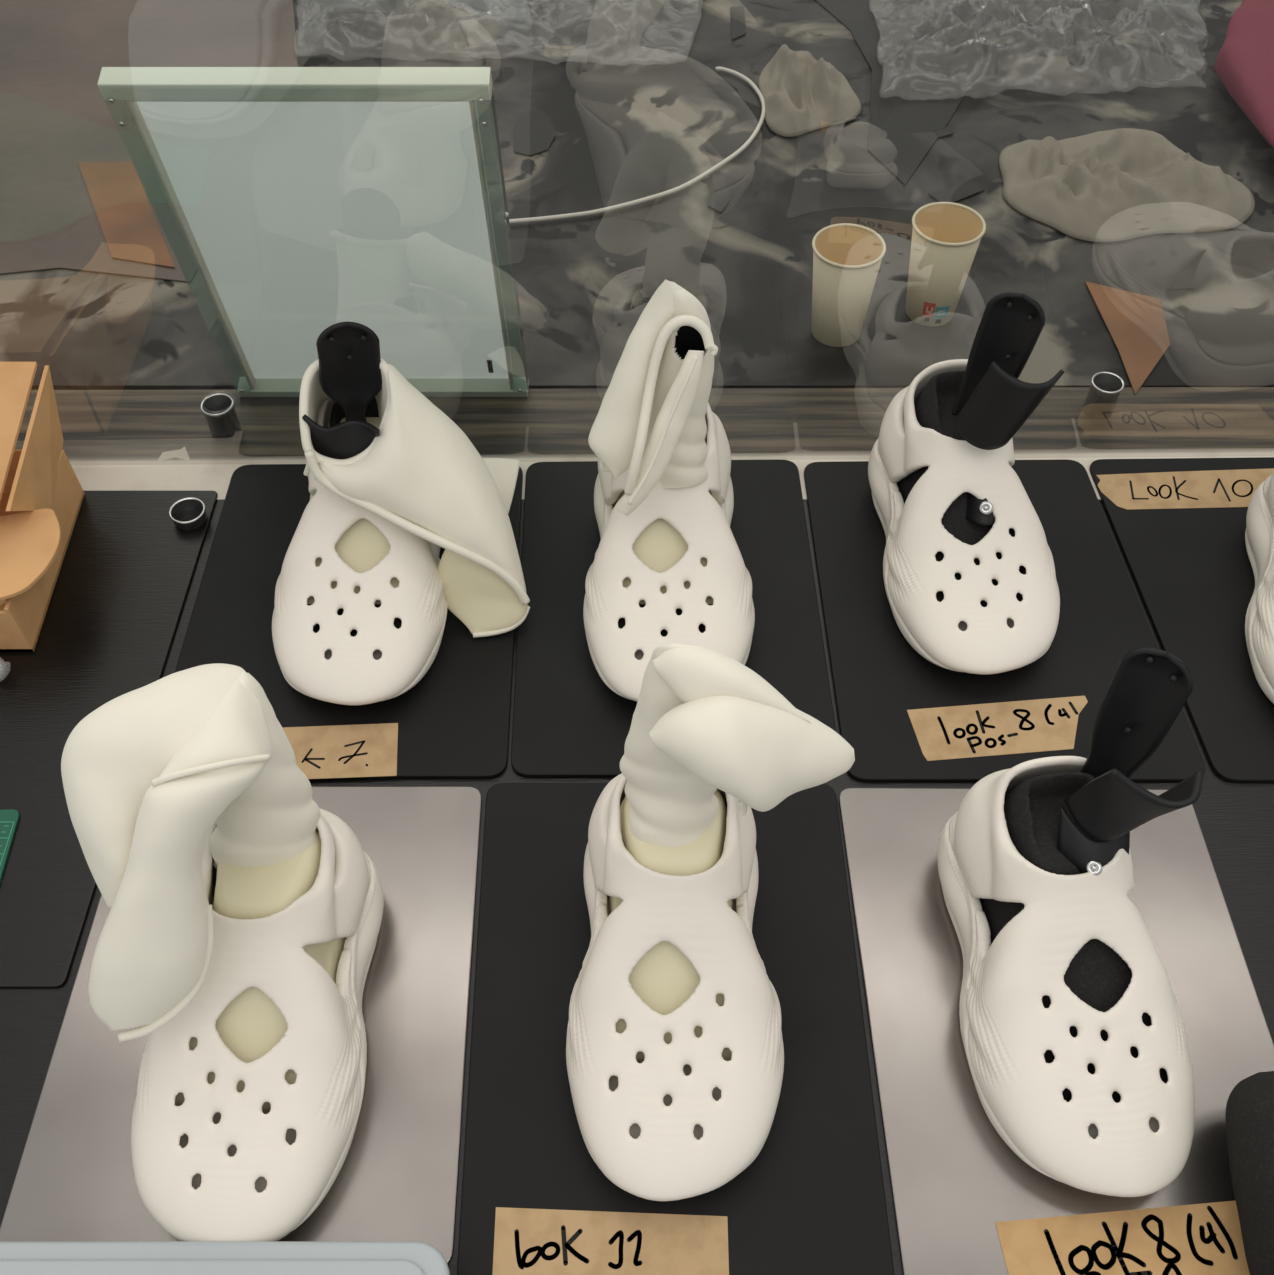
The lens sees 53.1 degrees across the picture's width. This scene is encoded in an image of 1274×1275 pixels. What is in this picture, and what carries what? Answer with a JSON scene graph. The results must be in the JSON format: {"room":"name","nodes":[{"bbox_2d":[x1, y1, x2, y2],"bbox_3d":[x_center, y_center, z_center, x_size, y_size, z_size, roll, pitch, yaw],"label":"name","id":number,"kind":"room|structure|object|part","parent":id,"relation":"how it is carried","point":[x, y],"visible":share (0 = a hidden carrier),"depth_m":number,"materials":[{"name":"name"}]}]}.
{"room":"design studio","nodes":[
{"label":"design studio","id":0,"kind":"room"},
{"label":"floor","id":1,"kind":"structure","parent":0,"visible":0},
{"bbox_2d":[0,0,1273,389],"bbox_3d":[0.000,-0.600,1.859,3.200,0.749,1.565,0,52,0],"label":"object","id":2,"kind":"object","parent":1,"relation":"on","point":[639,117],"visible":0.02,"depth_m":1.24,"materials":[{"name":"grey stone"}]},
{"bbox_2d":[0,0,297,281],"bbox_3d":[-0.744,-0.590,1.374,0.760,0.001,0.722,0,52,0],"label":"paper sheet","id":3,"kind":"object","parent":2,"relation":"on","point":[55,116],"visible":0.57,"depth_m":1.37,"materials":[{"name":"grey paper"}]},
{"bbox_2d":[78,161,174,267],"bbox_3d":[-0.495,-0.411,1.232,0.051,0.001,0.216,-20,55,-15],"label":"scrap","id":4,"kind":"object","parent":3,"relation":"on","point":[131,231],"visible":1,"depth_m":1.23,"materials":[{"name":"brown cardboard"}]},
{"bbox_2d":[294,0,700,62],"bbox_3d":[-0.162,-0.761,1.487,0.545,0.030,0.328,0,52,0],"label":"plastic film","id":5,"kind":"object","parent":2,"relation":"on","point":[542,4],"visible":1,"depth_m":1.44,"materials":[{"name":"clear plastic"}]},
{"bbox_2d":[513,109,554,155],"bbox_3d":[-0.107,-0.525,1.323,0.044,0.001,0.088,0,52,0],"label":"scrap","id":6,"kind":"object","parent":2,"relation":"on","point":[533,133],"visible":1,"depth_m":1.32,"materials":[{"name":"black"}]},
{"bbox_2d":[548,36,565,53],"bbox_3d":[-0.090,-0.667,1.434,0.020,0.001,0.040,0,52,0],"label":"scrap","id":7,"kind":"object","parent":2,"relation":"on","point":[556,44],"visible":1,"depth_m":1.43,"materials":[{"name":"black"}]},
{"bbox_2d":[505,67,764,223],"bbox_3d":[0.027,-0.486,1.290,0.115,0.004,0.366,30,58,22],"label":"cable","id":8,"kind":"object","parent":2,"relation":"on","point":[751,83],"visible":0.98,"depth_m":1.25,"materials":[{"name":"grey plastic"}]},
{"bbox_2d":[708,173,729,212],"bbox_3d":[0.080,-0.438,1.255,0.022,0.001,0.067,0,52,0],"label":"scrap","id":9,"kind":"object","parent":2,"relation":"on","point":[719,198],"visible":1,"depth_m":1.25,"materials":[{"name":"black"}]},
{"bbox_2d":[730,5,745,39],"bbox_3d":[0.116,-0.708,1.466,0.018,0.001,0.080,0,52,0],"label":"scrap","id":10,"kind":"object","parent":2,"relation":"on","point":[738,28],"visible":1,"depth_m":1.47,"materials":[{"name":"black"}]},
{"bbox_2d":[758,45,860,136],"bbox_3d":[0.185,-0.594,1.349,0.107,0.044,0.163,0,52,0],"label":"rag","id":11,"kind":"object","parent":2,"relation":"on","point":[802,94],"visible":1,"depth_m":1.33,"materials":[{"name":"brown fabric"}]},
{"bbox_2d":[811,223,885,346],"bbox_3d":[0.175,-0.297,1.089,0.061,0.090,0.061,0,52,0],"label":"paper cup","id":12,"kind":"object","parent":2,"relation":"on","point":[847,257],"visible":1,"depth_m":1.07,"materials":[{"name":"beige paper"}]},
{"bbox_2d":[816,0,984,184],"bbox_3d":[0.280,-0.640,1.413,0.233,0.001,0.485,0,52,0],"label":"sheet","id":13,"kind":"object","parent":2,"relation":"on","point":[902,132],"visible":1,"depth_m":1.41,"materials":[{"name":"black"}]},
{"bbox_2d":[935,125,954,137],"bbox_3d":[0.322,-0.525,1.323,0.028,0.001,0.015,-15,54,-12],"label":"scrap","id":14,"kind":"object","parent":2,"relation":"on","point":[941,132],"visible":1,"depth_m":1.32,"materials":[{"name":"black"}]},
{"bbox_2d":[905,202,985,325],"bbox_3d":[0.262,-0.320,1.106,0.062,0.092,0.062,0,52,0],"label":"paper cup","id":15,"kind":"object","parent":2,"relation":"on","point":[946,236],"visible":1,"depth_m":1.09,"materials":[{"name":"beige paper"}]},
{"bbox_2d":[928,181,984,202],"bbox_3d":[0.316,-0.440,1.256,0.053,0.001,0.025,-26,56,-19],"label":"scrap","id":16,"kind":"object","parent":2,"relation":"on","point":[953,194],"visible":0.86,"depth_m":1.25,"materials":[{"name":"black"}]},
{"bbox_2d":[869,0,1208,99],"bbox_3d":[0.468,-0.711,1.445,0.424,0.035,0.339,0,52,0],"label":"plastic film","id":17,"kind":"object","parent":2,"relation":"on","point":[1071,41],"visible":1,"depth_m":1.41,"materials":[{"name":"clear plastic"}]},
{"bbox_2d":[999,128,1254,241],"bbox_3d":[0.482,-0.463,1.250,0.245,0.038,0.198,0,52,0],"label":"rag","id":18,"kind":"object","parent":2,"relation":"on","point":[1120,184],"visible":1,"depth_m":1.23,"materials":[{"name":"brown fabric"}]},
{"bbox_2d":[1085,281,1169,393],"bbox_3d":[0.442,-0.265,1.120,0.062,0.001,0.154,0,52,0],"label":"scrap","id":19,"kind":"object","parent":2,"relation":"on","point":[1136,324],"visible":1,"depth_m":1.13,"materials":[{"name":"orange paper"}]},
{"bbox_2d":[1214,0,1273,148],"bbox_3d":[0.708,-0.617,1.360,0.166,0.041,0.494,0,52,0],"label":"cloth","id":20,"kind":"object","parent":2,"relation":"on","point":[1244,64],"visible":1,"depth_m":1.34,"materials":[{"name":"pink fabric"}]},
{"bbox_2d":[0,456,1273,1274],"bbox_3d":[0.000,0.439,1.047,2.200,0.750,0.917,0,52,0],"label":"display table","id":21,"kind":"object","parent":1,"relation":"on","point":[1236,819],"visible":0.02,"depth_m":0.80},
{"bbox_2d":[0,491,217,987],"bbox_3d":[-0.565,0.042,0.873,0.471,0.012,0.408,0,52,0],"label":"board","id":22,"kind":"object","parent":21,"relation":"on","point":[115,608],"depth_m":0.89,"materials":[{"name":"black plastic"}]},
{"bbox_2d":[0,809,19,882],"bbox_3d":[-0.543,0.203,0.751,0.300,0.002,0.220,-2,52,-2],"label":"cutting mat","id":23,"kind":"object","parent":22,"relation":"on","point":[9,818],"visible":1,"depth_m":0.81,"materials":[{"name":"teal plastic"}]},
{"bbox_2d":[0,362,84,651],"bbox_3d":[-0.552,-0.088,0.911,0.296,0.108,0.203,0,52,0],"label":"cardboard box","id":24,"kind":"object","parent":22,"relation":"on","point":[42,495],"visible":1,"depth_m":0.91,"materials":[{"name":"brown cardboard"}]},
{"bbox_3d":[-0.564,-0.144,0.902,0.251,0.025,0.126,0,52,0],"label":"lid","id":25,"kind":"part","parent":24,"relation":"part of","materials":[{"name":"brown cardboard"}]},
{"bbox_3d":[-0.434,-0.129,0.921,0.007,0.067,0.126,-1,52,0],"label":"lid","id":26,"kind":"part","parent":24,"relation":"part of","materials":[{"name":"brown cardboard"}]},
{"bbox_3d":[-0.344,-0.095,0.979,0.027,0.010,0.027,0,52,0],"label":"steel cap","id":27,"kind":"part","parent":22,"relation":"part of","materials":[{"name":"black metal"}]},
{"bbox_2d":[0,1241,449,1274],"bbox_3d":[-0.321,0.394,0.581,0.458,0.036,0.214,0,52,0],"label":"tray","id":28,"kind":"object","parent":21,"relation":"on","point":[16,1257],"visible":1,"depth_m":0.63,"materials":[{"name":"grey plastic"}]},
{"bbox_3d":[-0.321,0.384,0.568,0.438,0.004,0.195,0,52,0],"label":"lid","id":29,"kind":"part","parent":28,"relation":"part of","materials":[{"name":"grey plastic"}]},
{"bbox_2d":[0,786,481,1263],"bbox_3d":[-0.215,0.212,0.747,0.239,0.002,0.290,0,52,0],"label":"plate","id":30,"kind":"object","parent":21,"relation":"on","point":[397,1179],"visible":0.46,"depth_m":0.72,"materials":[{"name":"metal"}]},
{"bbox_2d":[131,808,383,1240],"bbox_3d":[-0.207,0.196,0.682,0.121,0.120,0.231,5,52,4],"label":"shoe","id":31,"kind":"object","parent":30,"relation":"on","point":[216,1165],"visible":0.75,"depth_m":0.67,"materials":[{"name":"white plastic"}]},
{"bbox_2d":[61,663,345,1109],"bbox_3d":[-0.222,0.127,0.655,0.124,0.196,0.167,2,52,2],"label":"sock","id":32,"kind":"object","parent":31,"relation":"on","point":[147,774],"visible":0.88,"depth_m":0.61,"materials":[{"name":"beige fabric"}]},
{"bbox_3d":[-0.202,0.085,0.672,0.045,0.147,0.062,37,60,25],"label":"leg","id":33,"kind":"part","parent":32,"relation":"part of","materials":[{"name":"white fabric"}]},
{"bbox_2d":[175,464,522,778],"bbox_3d":[-0.205,-0.022,0.928,0.238,0.004,0.299,0,52,0],"label":"plate","id":34,"kind":"object","parent":21,"relation":"on","point":[454,722],"depth_m":0.89,"materials":[{"name":"black plastic"}]},
{"bbox_3d":[-0.213,0.076,0.850,0.108,0.001,0.042,-2,52,-2],"label":"paper strip","id":35,"kind":"part","parent":34,"relation":"part of","materials":[{"name":"beige paper"}]},
{"bbox_2d":[272,399,447,704],"bbox_3d":[-0.194,-0.071,0.889,0.121,0.120,0.231,3,52,2],"label":"shoe","id":36,"kind":"object","parent":34,"relation":"on","point":[383,661],"visible":0.61,"depth_m":0.87,"materials":[{"name":"white plastic"}]},
{"bbox_2d":[302,322,401,636],"bbox_3d":[-0.195,-0.114,0.858,0.094,0.171,0.172,0,52,0],"label":"foot form","id":37,"kind":"object","parent":36,"relation":"in","point":[349,358],"visible":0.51,"depth_m":0.85,"materials":[{"name":"black plastic"}]},
{"bbox_3d":[-0.191,-0.175,0.857,0.044,0.096,0.011,-9,53,-7],"label":"shin plate","id":38,"kind":"part","parent":37,"relation":"part of","materials":[{"name":"black plastic"}]},
{"bbox_2d":[299,358,529,637],"bbox_3d":[-0.159,-0.106,0.888,0.168,0.162,0.149,0,52,0],"label":"sock","id":39,"kind":"object","parent":36,"relation":"in","point":[422,474],"visible":0.8,"depth_m":0.86,"materials":[{"name":"beige fabric"}]},
{"bbox_3d":[-0.223,-0.115,0.863,0.009,0.015,0.004,0,52,0],"label":"zip pull","id":40,"kind":"part","parent":39,"relation":"part of","materials":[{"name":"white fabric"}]},
{"bbox_3d":[-0.102,-0.116,0.944,0.030,0.027,0.048,0,52,0],"label":"panel","id":41,"kind":"part","parent":39,"relation":"part of","materials":[{"name":"white fabric"}]},
{"bbox_2d":[15,371,1273,459],"bbox_3d":[0.000,-0.174,1.050,2.200,0.060,0.101,0,52,0],"label":"wooden ledge","id":42,"kind":"object","parent":21,"relation":"attached to","point":[95,424],"depth_m":1.05,"materials":[{"name":"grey wood"}]},
{"bbox_2d":[159,446,189,458],"bbox_3d":[-0.372,-0.148,1.028,0.027,0.001,0.017,0,52,0],"label":"paper scrap","id":43,"kind":"object","parent":42,"relation":"on","point":[182,453],"visible":1,"depth_m":1.03,"materials":[{"name":"beige paper"}]},
{"bbox_3d":[-0.337,-0.178,1.034,0.026,0.030,0.026,0,52,0],"label":"steel cap","id":44,"kind":"part","parent":42,"relation":"part of","materials":[{"name":"black metal"}]},
{"bbox_2d":[97,67,528,396],"bbox_3d":[-0.213,-0.279,0.933,0.243,0.312,0.080,0,52,0],"label":"glass panel","id":45,"kind":"object","parent":42,"relation":"on","point":[305,201],"visible":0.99,"depth_m":0.90,"materials":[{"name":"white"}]},
{"bbox_3d":[-0.213,-0.347,0.798,0.243,0.012,0.016,0,64,0],"label":"rail","id":46,"kind":"part","parent":45,"relation":"part of","materials":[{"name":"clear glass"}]},
{"bbox_3d":[-0.213,-0.211,1.071,0.243,0.007,0.016,0,64,0],"label":"rail","id":47,"kind":"part","parent":45,"relation":"part of","materials":[{"name":"clear glass"}]},
{"bbox_3d":[-0.213,-0.271,0.929,0.241,0.312,0.002,0,64,0],"label":"pane","id":48,"kind":"part","parent":45,"relation":"part of","materials":[{"name":"clear glass"}]},
{"bbox_3d":[0.384,-0.199,1.050,0.026,0.030,0.026,0,52,0],"label":"steel cap","id":49,"kind":"part","parent":42,"relation":"part of","materials":[{"name":"black metal"}]},
{"bbox_2d":[69,450,1273,465],"bbox_3d":[0.000,-0.334,0.781,2.200,0.620,0.012,-1,52,0],"label":"strip","id":50,"kind":"object","parent":21,"relation":"on","point":[1234,453],"visible":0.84,"depth_m":1.02,"materials":[{"name":"plastic"}]},
{"bbox_2d":[511,459,835,776],"bbox_3d":[0.023,-0.025,0.932,0.223,0.003,0.296,0,52,0],"label":"plate","id":51,"kind":"object","parent":21,"relation":"on","point":[568,722],"visible":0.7,"depth_m":0.92,"materials":[{"name":"black plastic"}]},
{"bbox_2d":[583,402,754,701],"bbox_3d":[0.021,-0.071,0.889,0.121,0.120,0.231,-3,52,-2],"label":"shoe","id":52,"kind":"object","parent":51,"relation":"on","point":[620,657],"visible":0.71,"depth_m":0.88,"materials":[{"name":"white plastic"}]},
{"bbox_2d":[588,279,717,603],"bbox_3d":[0.019,-0.135,0.851,0.102,0.208,0.149,0,52,0],"label":"sock","id":53,"kind":"object","parent":52,"relation":"on","point":[653,408],"visible":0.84,"depth_m":0.82,"materials":[{"name":"beige fabric"}]},
{"bbox_2d":[588,279,713,494],"bbox_3d":[0.008,-0.161,0.815,0.081,0.122,0.080,0,52,0],"label":"hood","id":54,"kind":"object","parent":53,"relation":"attached to","point":[655,400],"depth_m":0.82,"materials":[{"name":"white fabric"}]},
{"bbox_3d":[0.028,-0.161,0.847,0.047,0.167,0.059,0,52,0],"label":"leg","id":55,"kind":"part","parent":53,"relation":"part of","materials":[{"name":"white fabric"}]},
{"bbox_3d":[0.048,-0.181,0.798,0.006,0.009,0.005,0,52,0],"label":"zip pull","id":56,"kind":"part","parent":53,"relation":"part of","materials":[{"name":"white fabric"}]},
{"bbox_2d":[618,326,712,636],"bbox_3d":[0.022,-0.114,0.858,0.094,0.171,0.172,0,52,0],"label":"foot form","id":57,"kind":"object","parent":52,"relation":"in","point":[687,338],"visible":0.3,"depth_m":0.84,"materials":[{"name":"black plastic"}]},
{"bbox_3d":[0.032,-0.172,0.855,0.026,0.096,0.020,0,52,0],"label":"shin plate","id":58,"kind":"part","parent":57,"relation":"part of","materials":[{"name":"black plastic"}]},
{"bbox_2d":[457,783,893,1274],"bbox_3d":[0.017,0.216,0.743,0.231,0.004,0.304,0,52,0],"label":"plate","id":59,"kind":"object","parent":21,"relation":"on","point":[812,1201],"depth_m":0.71,"materials":[{"name":"black plastic"}]},
{"bbox_3d":[-0.013,0.317,0.662,0.122,0.001,0.039,0,52,0],"label":"paper strip","id":60,"kind":"part","parent":59,"relation":"part of","materials":[{"name":"beige paper"}]},
{"bbox_2d":[566,774,783,1200],"bbox_3d":[0.020,0.175,0.697,0.121,0.120,0.231,-2,52,-1],"label":"shoe","id":61,"kind":"object","parent":59,"relation":"on","point":[682,1121],"visible":0.82,"depth_m":0.68,"materials":[{"name":"white plastic"}]},
{"bbox_2d":[609,643,854,1060],"bbox_3d":[0.043,0.111,0.659,0.136,0.207,0.148,1,52,1],"label":"sock","id":62,"kind":"object","parent":61,"relation":"on","point":[704,722],"visible":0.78,"depth_m":0.63,"materials":[{"name":"beige fabric"}]},
{"bbox_3d":[0.023,0.064,0.673,0.064,0.171,0.057,0,52,0],"label":"leg","id":63,"kind":"part","parent":62,"relation":"part of","materials":[{"name":"white fabric"}]},
{"bbox_3d":[0.052,0.084,0.631,0.005,0.011,0.005,0,52,0],"label":"zip pull","id":64,"kind":"part","parent":62,"relation":"part of","materials":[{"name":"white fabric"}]},
{"bbox_2d":[804,459,1204,781],"bbox_3d":[0.255,-0.024,0.930,0.244,0.004,0.300,0,52,0],"label":"plate","id":65,"kind":"object","parent":21,"relation":"on","point":[878,676],"depth_m":0.90,"materials":[{"name":"black plastic"}]},
{"bbox_2d":[868,359,1059,674],"bbox_3d":[0.236,-0.091,0.905,0.121,0.120,0.231,-6,52,-4],"label":"shoe","id":66,"kind":"object","parent":65,"relation":"on","point":[955,633],"visible":0.92,"depth_m":0.89,"materials":[{"name":"white plastic"}]},
{"bbox_2d":[897,292,1063,606],"bbox_3d":[0.237,-0.138,0.869,0.094,0.183,0.172,-3,52,-2],"label":"foot form","id":67,"kind":"object","parent":66,"relation":"in","point":[983,405],"visible":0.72,"depth_m":0.86,"materials":[{"name":"black plastic"}]},
{"bbox_3d":[0.245,-0.187,0.860,0.043,0.108,0.014,19,54,14],"label":"shin plate","id":68,"kind":"part","parent":67,"relation":"part of","materials":[{"name":"black plastic"}]},
{"bbox_3d":[0.249,0.061,0.862,0.125,0.001,0.042,-4,52,-3],"label":"paper strip","id":69,"kind":"part","parent":65,"relation":"part of","materials":[{"name":"beige paper"}]},
{"bbox_2d":[839,788,1273,1274],"bbox_3d":[0.250,0.218,0.742,0.236,0.003,0.302,0,52,0],"label":"plate","id":70,"kind":"object","parent":21,"relation":"on","point":[953,1176],"depth_m":0.72,"materials":[{"name":"metal"}]},
{"bbox_2d":[937,756,1194,1196],"bbox_3d":[0.242,0.175,0.699,0.121,0.120,0.231,-2,52,-2],"label":"shoe","id":71,"kind":"object","parent":70,"relation":"on","point":[1137,1145],"visible":0.9,"depth_m":0.69,"materials":[{"name":"white plastic"}]},
{"bbox_2d":[980,647,1203,1102],"bbox_3d":[0.242,0.127,0.667,0.100,0.177,0.178,-5,52,-4],"label":"foot form","id":72,"kind":"object","parent":71,"relation":"in","point":[1067,823],"visible":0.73,"depth_m":0.69,"materials":[{"name":"black plastic"}]},
{"bbox_3d":[0.264,0.049,0.685,0.038,0.111,0.031,28,57,20],"label":"shin plate","id":73,"kind":"part","parent":72,"relation":"part of","materials":[{"name":"black plastic"}]},
{"bbox_3d":[0.261,0.317,0.663,0.145,0.001,0.048,0,52,0],"label":"paper strip","id":74,"kind":"part","parent":70,"relation":"part of","materials":[{"name":"beige paper"}]},
{"bbox_2d":[1225,1071,1273,1274],"bbox_3d":[0.340,0.275,0.637,0.070,0.079,0.126,0,52,0],"label":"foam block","id":75,"kind":"object","parent":70,"relation":"on","point":[1249,1117],"visible":1,"depth_m":0.64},
{"bbox_2d":[1089,457,1273,781],"bbox_3d":[0.510,-0.026,0.931,0.297,0.004,0.304,0,52,0],"label":"plate","id":76,"kind":"object","parent":21,"relation":"on","point":[1191,570],"depth_m":0.95,"materials":[{"name":"black plastic"}]},
{"bbox_3d":[0.448,-0.116,1.000,0.170,0.001,0.041,-2,52,-2],"label":"paper strip","id":77,"kind":"part","parent":76,"relation":"part of","materials":[{"name":"brown paper"}]},
{"bbox_2d":[1245,471,1273,703],"bbox_3d":[0.495,-0.046,0.870,0.121,0.120,0.231,10,53,8],"label":"shoe","id":78,"kind":"object","parent":76,"relation":"on","point":[1259,533],"visible":1,"depth_m":0.90,"materials":[{"name":"white plastic"}]}
]}

